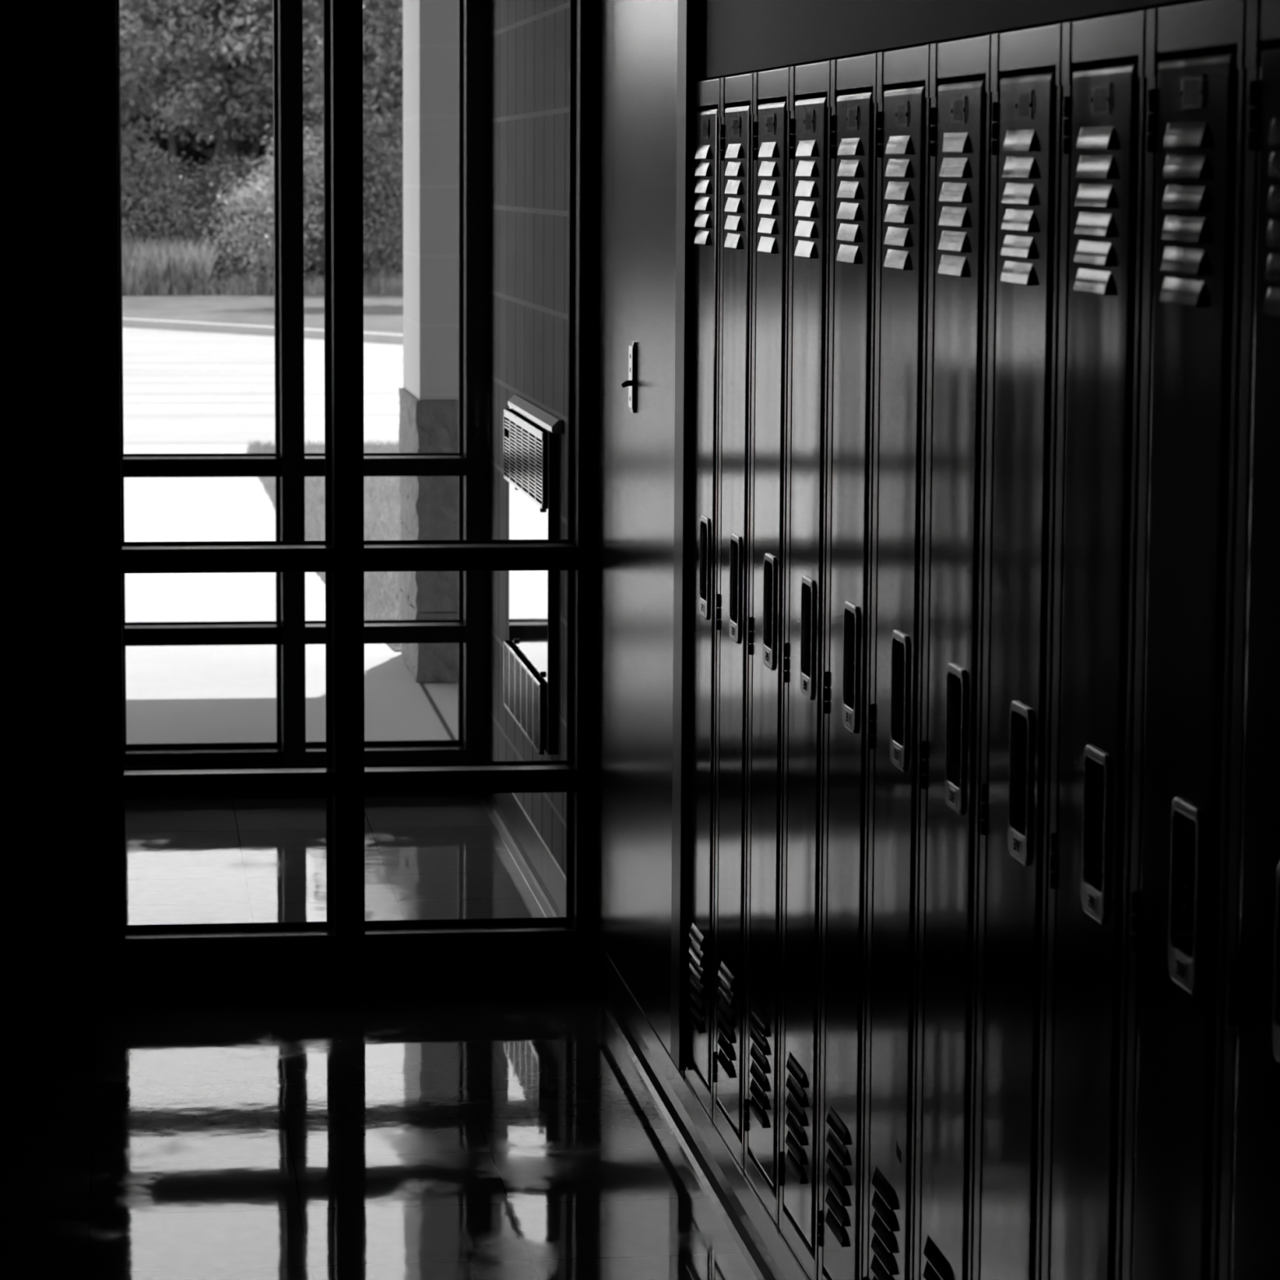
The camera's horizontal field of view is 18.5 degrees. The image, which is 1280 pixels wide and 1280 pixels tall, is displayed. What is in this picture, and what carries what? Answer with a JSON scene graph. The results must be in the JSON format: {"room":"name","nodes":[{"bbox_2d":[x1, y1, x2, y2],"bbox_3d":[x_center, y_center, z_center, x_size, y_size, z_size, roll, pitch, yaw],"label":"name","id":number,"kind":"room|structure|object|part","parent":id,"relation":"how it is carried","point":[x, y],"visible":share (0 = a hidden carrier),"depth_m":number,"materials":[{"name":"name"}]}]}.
{"room":"school corridor","nodes":[
{"label":"school corridor","id":0,"kind":"room"},
{"bbox_2d":[0,0,96,995],"bbox_3d":[-2.124,-0.688,6.987,2.270,2.700,0.120,-1,7,-7],"label":"wall","id":1,"kind":"structure","parent":0,"point":[48,940],"depth_m":7.12,"materials":[{"name":"grey paint"}]},
{"bbox_2d":[85,0,600,993],"bbox_3d":[-0.536,-0.701,7.181,0.930,2.700,0.102,-1,7,-7],"label":"window","id":2,"kind":"structure","parent":1,"relation":"in","point":[346,950],"depth_m":7.22,"materials":[{"name":"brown metal"}]},
{"bbox_3d":[-0.756,-0.149,7.219,0.386,0.043,0.100,-1,7,-7],"label":"rail","id":3,"kind":"part","parent":2,"relation":"part of","materials":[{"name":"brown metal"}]},
{"bbox_3d":[-0.758,0.261,7.267,0.386,0.042,0.100,-1,7,-7],"label":"rail","id":4,"kind":"part","parent":2,"relation":"part of","materials":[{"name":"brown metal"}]},
{"bbox_3d":[-0.760,0.592,7.306,0.386,0.100,0.100,-1,7,-7],"label":"rail","id":5,"kind":"part","parent":2,"relation":"part of","materials":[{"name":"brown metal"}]},
{"bbox_3d":[-0.320,0.588,7.363,0.394,0.100,0.100,-1,7,-7],"label":"rail","id":6,"kind":"part","parent":2,"relation":"part of","materials":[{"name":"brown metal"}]},
{"bbox_3d":[-0.316,-0.154,7.276,0.394,0.043,0.100,-1,7,-7],"label":"rail","id":7,"kind":"part","parent":2,"relation":"part of","materials":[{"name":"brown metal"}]},
{"bbox_3d":[-0.318,0.257,7.324,0.394,0.042,0.100,-1,7,-7],"label":"rail","id":8,"kind":"part","parent":2,"relation":"part of","materials":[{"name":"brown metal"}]},
{"bbox_2d":[0,795,757,1279],"bbox_3d":[-0.882,1.290,2.313,3.700,0.120,14.480,-1,7,-7],"label":"floor","id":9,"kind":"structure","parent":0,"point":[475,1132],"depth_m":6.33,"materials":[{"name":"tile"}]},
{"bbox_2d":[489,0,1208,985],"bbox_3d":[0.810,-0.128,2.385,0.500,2.700,14.520,-1,7,-7],"label":"wall","id":10,"kind":"structure","parent":0,"point":[530,38],"depth_m":8.08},
{"bbox_2d":[117,0,490,800],"bbox_3d":[-0.900,-0.963,9.383,1.082,2.700,0.102,-1,7,-7],"label":"window","id":11,"kind":"structure","parent":10,"relation":"in","point":[289,464],"depth_m":9.43,"materials":[{"name":"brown metal"}]},
{"bbox_3d":[-1.048,-0.415,9.430,0.484,0.042,0.100,-1,7,-7],"label":"rail","id":12,"kind":"part","parent":11,"relation":"part of","materials":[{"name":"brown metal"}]},
{"bbox_3d":[-1.124,-0.415,9.420,0.530,0.042,0.100,-1,7,-7],"label":"rail","id":13,"kind":"part","parent":11,"relation":"part of","materials":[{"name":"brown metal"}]},
{"bbox_3d":[-1.051,-0.013,9.477,0.484,0.042,0.100,-1,7,-7],"label":"rail","id":14,"kind":"part","parent":11,"relation":"part of","materials":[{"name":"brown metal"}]},
{"bbox_3d":[-1.127,-0.013,9.467,0.530,0.042,0.100,-1,7,-7],"label":"rail","id":15,"kind":"part","parent":11,"relation":"part of","materials":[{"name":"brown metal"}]},
{"bbox_3d":[-1.053,0.322,9.517,0.484,0.114,0.100,-1,7,-7],"label":"rail","id":16,"kind":"part","parent":11,"relation":"part of","materials":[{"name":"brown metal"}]},
{"bbox_3d":[-1.129,0.323,9.507,0.530,0.114,0.100,-1,7,-7],"label":"rail","id":17,"kind":"part","parent":11,"relation":"part of","materials":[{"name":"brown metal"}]},
{"bbox_3d":[-0.830,-0.417,9.458,0.817,0.042,0.100,-1,7,-7],"label":"rail","id":18,"kind":"part","parent":11,"relation":"part of","materials":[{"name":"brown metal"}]},
{"bbox_3d":[-0.832,-0.016,9.506,0.817,0.042,0.100,-1,7,-7],"label":"rail","id":19,"kind":"part","parent":11,"relation":"part of","materials":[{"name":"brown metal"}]},
{"bbox_3d":[-0.834,0.320,9.545,0.817,0.114,0.100,-1,7,-7],"label":"rail","id":20,"kind":"part","parent":11,"relation":"part of","materials":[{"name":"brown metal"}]},
{"bbox_2d":[419,683,455,739],"bbox_3d":[-0.516,0.258,10.655,0.012,0.021,2.060,-1,7,-7],"label":"trim","id":21,"kind":"structure","parent":10,"relation":"attached to","point":[451,735],"depth_m":11.04,"materials":[{"name":"grey concrete"}]},
{"bbox_2d":[478,755,566,917],"bbox_3d":[-0.233,0.455,8.494,0.016,0.100,2.136,-1,7,-7],"label":"baseboard","id":22,"kind":"structure","parent":10,"relation":"attached to","point":[548,877],"depth_m":8.52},
{"bbox_2d":[503,394,563,755],"bbox_3d":[-0.230,-0.148,8.355,0.034,0.694,0.920,-1,7,-7],"label":"wall heater","id":23,"kind":"object","parent":10,"relation":"attached to","point":[531,432],"visible":0.99,"depth_m":8.22,"materials":[{"name":"black"}]},
{"bbox_2d":[503,640,541,755],"bbox_3d":[-0.254,0.118,8.443,0.004,0.145,0.777,-1,7,-7],"label":"grille","id":24,"kind":"object","parent":23,"relation":"attached to","point":[522,672],"depth_m":8.43,"materials":[{"name":"silver metal"}]},
{"bbox_2d":[503,408,543,508],"bbox_3d":[-0.249,-0.390,8.367,0.004,0.154,0.833,-1,7,-7],"label":"grille","id":25,"kind":"object","parent":23,"relation":"attached to","point":[523,428],"depth_m":8.35,"materials":[{"name":"silver metal"}]},
{"bbox_3d":[-0.239,-0.148,8.385,0.002,0.662,0.818,-1,7,-7],"label":"panel","id":26,"kind":"part","parent":23,"relation":"part of","materials":[{"name":"silver metal"}]},
{"bbox_3d":[-0.229,-0.150,8.394,0.020,0.675,0.842,-1,7,-7],"label":"casing","id":27,"kind":"part","parent":23,"relation":"part of","materials":[{"name":"black metal"}]},
{"bbox_2d":[601,944,684,1075],"bbox_3d":[0.142,0.658,6.793,0.290,0.099,1.090,-1,7,-7],"label":"trim","id":28,"kind":"structure","parent":10,"relation":"attached to","point":[603,950],"depth_m":7.28,"materials":[{"name":"black metal"}]},
{"bbox_2d":[595,0,711,1070],"bbox_3d":[0.138,-0.656,6.622,0.328,2.550,1.138,-1,7,-7],"label":"door","id":29,"kind":"structure","parent":10,"relation":"attached to","point":[650,49],"depth_m":6.53,"materials":[{"name":"black metal"}]},
{"bbox_3d":[-0.023,-0.434,6.674,0.016,0.013,0.013,-1,7,-7],"label":"turn lever","id":30,"kind":"part","parent":29,"relation":"part of","materials":[{"name":"black metal"}]},
{"bbox_3d":[-0.003,-0.631,6.610,0.002,2.500,0.932,-1,7,-7],"label":"door","id":31,"kind":"part","parent":29,"relation":"part of","materials":[{"name":"grey metal"}]},
{"bbox_2d":[684,78,721,1119],"bbox_3d":[0.237,-0.067,6.006,0.301,1.556,0.294,-1,7,-7],"label":"locker","id":32,"kind":"object","parent":10,"relation":"attached to","point":[707,121],"visible":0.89,"depth_m":5.96,"materials":[{"name":"black metal"}]},
{"bbox_3d":[0.099,-0.110,5.942,0.008,0.154,0.088,-1,7,-7],"label":"handle","id":33,"kind":"part","parent":32,"relation":"part of","materials":[{"name":"silver metal"}]},
{"bbox_2d":[702,523,706,599],"bbox_3d":[0.112,-0.119,5.942,0.025,0.115,0.072,-1,7,-7],"label":"handle","id":34,"kind":"object","parent":32,"relation":"on","point":[704,525],"depth_m":5.97,"materials":[{"name":"black metal"}]},
{"bbox_2d":[596,952,810,1279],"bbox_3d":[0.238,0.886,4.934,0.040,0.082,4.650,-1,7,-7],"label":"baseboard","id":35,"kind":"structure","parent":10,"relation":"attached to","point":[768,1254],"depth_m":5.98,"materials":[{"name":"metal"}]},
{"bbox_2d":[712,72,754,1170],"bbox_3d":[0.276,-0.031,5.707,0.301,1.556,0.294,-1,7,-7],"label":"locker","id":36,"kind":"object","parent":10,"relation":"attached to","point":[736,142],"visible":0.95,"depth_m":5.67,"materials":[{"name":"black metal"}]},
{"bbox_3d":[0.138,-0.074,5.642,0.008,0.154,0.088,-1,7,-7],"label":"handle","id":37,"kind":"part","parent":36,"relation":"part of","materials":[{"name":"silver metal"}]},
{"bbox_2d":[733,541,737,622],"bbox_3d":[0.151,-0.083,5.643,0.025,0.115,0.072,-1,7,-7],"label":"handle","id":38,"kind":"object","parent":36,"relation":"on","point":[735,543],"depth_m":5.67,"materials":[{"name":"black metal"}]},
{"bbox_2d":[743,66,791,1226],"bbox_3d":[0.315,0.004,5.407,0.301,1.556,0.294,-1,7,-7],"label":"locker","id":39,"kind":"object","parent":10,"relation":"attached to","point":[772,114],"visible":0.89,"depth_m":5.37,"materials":[{"name":"black metal"}]},
{"bbox_3d":[0.177,-0.039,5.342,0.008,0.154,0.088,-1,7,-7],"label":"handle","id":40,"kind":"part","parent":39,"relation":"part of","materials":[{"name":"silver metal"}]},
{"bbox_2d":[766,562,773,647],"bbox_3d":[0.191,-0.048,5.343,0.025,0.115,0.072,-1,7,-7],"label":"handle","id":41,"kind":"object","parent":39,"relation":"on","point":[769,565],"depth_m":5.37,"materials":[{"name":"black metal"}]},
{"bbox_2d":[778,60,831,1279],"bbox_3d":[0.354,0.040,5.107,0.301,1.556,0.294,-1,7,-7],"label":"locker","id":42,"kind":"object","parent":10,"relation":"attached to","point":[810,85],"visible":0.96,"depth_m":5.07,"materials":[{"name":"black metal"}]},
{"bbox_3d":[0.216,-0.003,5.042,0.008,0.154,0.088,-1,7,-7],"label":"handle","id":43,"kind":"part","parent":42,"relation":"part of","materials":[{"name":"silver metal"}]},
{"bbox_2d":[804,584,811,675],"bbox_3d":[0.230,-0.012,5.043,0.025,0.115,0.072,-1,7,-7],"label":"handle","id":44,"kind":"object","parent":42,"relation":"on","point":[807,588],"depth_m":5.07,"materials":[{"name":"black metal"}]},
{"bbox_2d":[817,53,878,1279],"bbox_3d":[0.393,0.075,4.807,0.301,1.556,0.294,-1,7,-7],"label":"locker","id":45,"kind":"object","parent":10,"relation":"attached to","point":[854,104],"visible":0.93,"depth_m":4.77,"materials":[{"name":"black metal"}]},
{"bbox_3d":[0.255,0.033,4.742,0.008,0.154,0.088,-1,7,-7],"label":"handle","id":46,"kind":"part","parent":45,"relation":"part of","materials":[{"name":"silver metal"}]},
{"bbox_2d":[846,611,855,707],"bbox_3d":[0.269,0.023,4.743,0.025,0.115,0.072,-1,7,-7],"label":"handle","id":47,"kind":"object","parent":45,"relation":"on","point":[851,615],"depth_m":4.77,"materials":[{"name":"black metal"}]},
{"bbox_2d":[862,44,931,1279],"bbox_3d":[0.432,0.111,4.507,0.301,1.556,0.294,-1,7,-7],"label":"locker","id":48,"kind":"object","parent":10,"relation":"attached to","point":[904,100],"visible":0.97,"depth_m":4.46,"materials":[{"name":"black metal"}]},
{"bbox_2d":[894,640,904,743],"bbox_3d":[0.308,0.059,4.443,0.025,0.115,0.072,-1,7,-7],"label":"handle","id":49,"kind":"object","parent":48,"relation":"on","point":[899,644],"depth_m":4.47,"materials":[{"name":"black metal"}]},
{"bbox_3d":[0.294,0.068,4.442,0.008,0.154,0.088,-1,7,-7],"label":"handle","id":50,"kind":"part","parent":48,"relation":"part of","materials":[{"name":"silver metal"}]},
{"bbox_2d":[914,35,992,1279],"bbox_3d":[0.471,0.147,4.207,0.301,1.556,0.294,-1,7,-7],"label":"locker","id":51,"kind":"object","parent":10,"relation":"attached to","point":[961,94],"visible":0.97,"depth_m":4.16,"materials":[{"name":"black metal"}]},
{"bbox_3d":[0.334,0.104,4.142,0.008,0.154,0.088,-1,7,-7],"label":"handle","id":52,"kind":"part","parent":51,"relation":"part of","materials":[{"name":"silver metal"}]},
{"bbox_2d":[950,674,961,786],"bbox_3d":[0.347,0.094,4.143,0.025,0.115,0.072,-1,7,-7],"label":"handle","id":53,"kind":"object","parent":51,"relation":"on","point":[955,679],"depth_m":4.17,"materials":[{"name":"black metal"}]},
{"bbox_2d":[973,23,1063,1279],"bbox_3d":[0.510,0.182,3.907,0.301,1.556,0.294,-1,7,-7],"label":"locker","id":54,"kind":"object","parent":10,"relation":"attached to","point":[1027,89],"visible":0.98,"depth_m":3.85,"materials":[{"name":"black metal"}]},
{"bbox_3d":[0.372,0.139,3.843,0.008,0.154,0.088,-1,7,-7],"label":"handle","id":55,"kind":"part","parent":54,"relation":"part of","materials":[{"name":"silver metal"}]},
{"bbox_2d":[1013,712,1027,834],"bbox_3d":[0.386,0.130,3.843,0.025,0.115,0.072,-1,7,-7],"label":"handle","id":56,"kind":"object","parent":54,"relation":"on","point":[1020,719],"depth_m":3.87,"materials":[{"name":"black metal"}]},
{"bbox_2d":[1041,9,1146,1279],"bbox_3d":[0.549,0.218,3.607,0.301,1.556,0.294,-1,7,-7],"label":"locker","id":57,"kind":"object","parent":10,"relation":"attached to","point":[1104,81],"visible":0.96,"depth_m":3.55,"materials":[{"name":"black metal"}]},
{"bbox_3d":[0.412,0.175,3.543,0.008,0.154,0.088,-1,7,-7],"label":"handle","id":58,"kind":"part","parent":57,"relation":"part of","materials":[{"name":"silver metal"}]},
{"bbox_2d":[1088,758,1104,890],"bbox_3d":[0.425,0.166,3.543,0.025,0.115,0.072,-1,7,-7],"label":"handle","id":59,"kind":"object","parent":57,"relation":"on","point":[1095,766],"depth_m":3.57,"materials":[{"name":"black metal"}]},
{"bbox_2d":[1122,0,1247,1279],"bbox_3d":[0.588,0.253,3.307,0.301,1.556,0.294,-1,7,-7],"label":"locker","id":60,"kind":"object","parent":10,"relation":"attached to","point":[1196,71],"visible":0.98,"depth_m":3.24,"materials":[{"name":"black metal"}]},
{"bbox_3d":[0.451,0.210,3.243,0.008,0.154,0.088,-1,7,-7],"label":"handle","id":61,"kind":"part","parent":60,"relation":"part of","materials":[{"name":"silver metal"}]},
{"bbox_2d":[1175,811,1196,957],"bbox_3d":[0.464,0.201,3.243,0.025,0.115,0.072,-1,7,-7],"label":"handle","id":62,"kind":"object","parent":60,"relation":"on","point":[1185,821],"depth_m":3.27,"materials":[{"name":"black metal"}]},
{"bbox_2d":[1218,0,1279,1279],"bbox_3d":[0.627,0.289,3.007,0.301,1.556,0.294,-1,7,-7],"label":"locker","id":63,"kind":"object","parent":10,"relation":"attached to","point":[1250,1229],"visible":1,"depth_m":3.04,"materials":[{"name":"black metal"}]},
{"bbox_3d":[0.490,0.246,2.943,0.008,0.154,0.088,-1,7,-7],"label":"handle","id":64,"kind":"part","parent":63,"relation":"part of","materials":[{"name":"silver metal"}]},
{"label":"outside","id":65,"kind":"structure","parent":0,"visible":0},
{"bbox_2d":[122,235,403,333],"bbox_3d":[-5.667,-4.668,50.737,80.000,0.176,57.520,-1,7,-7],"label":"lawn","id":66,"kind":"structure","parent":65,"point":[382,313],"depth_m":40.98,"materials":[{"name":"plant"}]},
{"bbox_2d":[120,140,210,255],"bbox_3d":[-6.178,-4.991,46.189,2.161,1.983,1.624,-1,7,-7],"label":"shrub","id":67,"kind":"object","parent":66,"relation":"on","point":[138,198],"visible":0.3,"depth_m":46.11,"materials":[{"name":"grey plant"}]},
{"bbox_2d":[121,235,226,295],"bbox_3d":[-6.236,-4.349,45.584,3.006,0.720,1.676,-1,7,-7],"label":"grass","id":68,"kind":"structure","parent":66,"relation":"on","point":[175,263],"depth_m":45.26,"materials":[{"name":"plant"}]},
{"bbox_2d":[123,138,270,287],"bbox_3d":[-5.140,-4.974,46.478,2.087,1.894,1.625,-5,9,-38],"label":"shrub","id":69,"kind":"object","parent":66,"relation":"on","point":[203,202],"visible":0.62,"depth_m":46.26,"materials":[{"name":"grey plant"}]},
{"bbox_2d":[119,0,311,244],"bbox_3d":[-5.660,-6.841,47.592,3.400,5.459,2.960,0,7,-5],"label":"tree","id":70,"kind":"object","parent":66,"relation":"on","point":[164,20],"visible":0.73,"depth_m":46.95,"materials":[{"name":"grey plant"}]},
{"bbox_2d":[195,110,324,292],"bbox_3d":[-4.215,-5.074,46.002,2.014,2.217,1.464,-1,7,-15],"label":"shrub","id":71,"kind":"object","parent":66,"relation":"on","point":[258,260],"visible":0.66,"depth_m":45.82,"materials":[{"name":"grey plant"}]},
{"bbox_2d":[119,0,403,278],"bbox_3d":[-11.504,-7.378,48.875,25.990,6.333,8.884,-1,7,-7],"label":"woodland","id":72,"kind":"object","parent":66,"relation":"on","point":[206,153],"visible":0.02,"depth_m":51.45,"materials":[{"name":"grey plant"}]},
{"bbox_2d":[122,270,403,295],"bbox_3d":[-4.713,-4.165,45.892,5.426,0.300,1.622,-1,7,-7],"label":"meadow grass","id":73,"kind":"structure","parent":66,"relation":"on","point":[316,286],"depth_m":45.58,"materials":[{"name":"plant"}]},
{"bbox_2d":[155,0,386,269],"bbox_3d":[-4.634,-7.220,48.706,3.034,5.932,3.040,-6,9,-42],"label":"tree","id":74,"kind":"object","parent":66,"relation":"on","point":[314,11],"visible":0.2,"depth_m":48.24,"materials":[{"name":"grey plant"}]},
{"bbox_3d":[-4.498,-8.021,48.593,3.306,4.312,2.907,-1,7,-7],"label":"crown","id":75,"kind":"part","parent":74,"relation":"part of","materials":[{"name":"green plant"}]},
{"bbox_2d":[302,0,403,280],"bbox_3d":[-2.712,-6.840,47.358,3.260,5.510,2.634,-1,7,-10],"label":"tree","id":76,"kind":"object","parent":66,"relation":"on","point":[380,26],"visible":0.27,"depth_m":46.79,"materials":[{"name":"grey plant"}]},
{"bbox_2d":[303,106,403,288],"bbox_3d":[-3.245,-5.157,46.426,1.884,2.286,1.634,-5,9,-39],"label":"shrub","id":77,"kind":"object","parent":66,"relation":"on","point":[375,244],"visible":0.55,"depth_m":46.26,"materials":[{"name":"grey plant"}]},
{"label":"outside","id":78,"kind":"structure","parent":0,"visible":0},
{"bbox_2d":[249,444,401,651],"bbox_3d":[1.504,-0.540,17.520,6.240,0.024,9.550,-1,7,-7],"label":"lawn strip","id":79,"kind":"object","parent":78,"point":[397,648],"visible":0.13,"depth_m":17.02,"materials":[{"name":"plant"}]},
{"bbox_2d":[243,438,401,648],"bbox_3d":[-0.931,-0.553,17.200,1.390,0.055,9.481,-1,7,-7],"label":"grass","id":80,"kind":"structure","parent":79,"relation":"on","point":[253,447],"depth_m":17.30,"materials":[{"name":"plant"}]},
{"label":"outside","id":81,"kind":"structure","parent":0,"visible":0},
{"bbox_2d":[122,327,403,445],"bbox_3d":[-3.289,-2.225,32.029,80.000,0.119,20.550,-1,7,-7],"label":"road","id":82,"kind":"structure","parent":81,"point":[181,388],"depth_m":27.57,"materials":[{"name":"white concrete"}]},
{"bbox_2d":[122,317,403,344],"bbox_3d":[-3.062,-2.450,33.186,82.037,0.098,11.465,2,7,13],"label":"curb","id":83,"kind":"object","parent":82,"relation":"on","point":[370,337],"visible":0.23,"depth_m":37.12,"materials":[{"name":"concrete"}]},
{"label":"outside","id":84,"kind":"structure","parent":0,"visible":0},
{"bbox_2d":[124,444,457,743],"bbox_3d":[-1.172,-0.297,15.769,60.000,0.119,12.470,-1,7,-7],"label":"walkway","id":85,"kind":"structure","parent":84,"point":[208,693],"depth_m":12.28,"materials":[{"name":"concrete"}]},
{"bbox_2d":[398,0,458,682],"bbox_3d":[-0.309,-1.409,11.911,0.799,2.998,0.737,-1,7,-7],"label":"pillar","id":86,"kind":"structure","parent":85,"relation":"on","point":[428,395],"depth_m":11.60,"materials":[{"name":"grey paint"}]}
]}

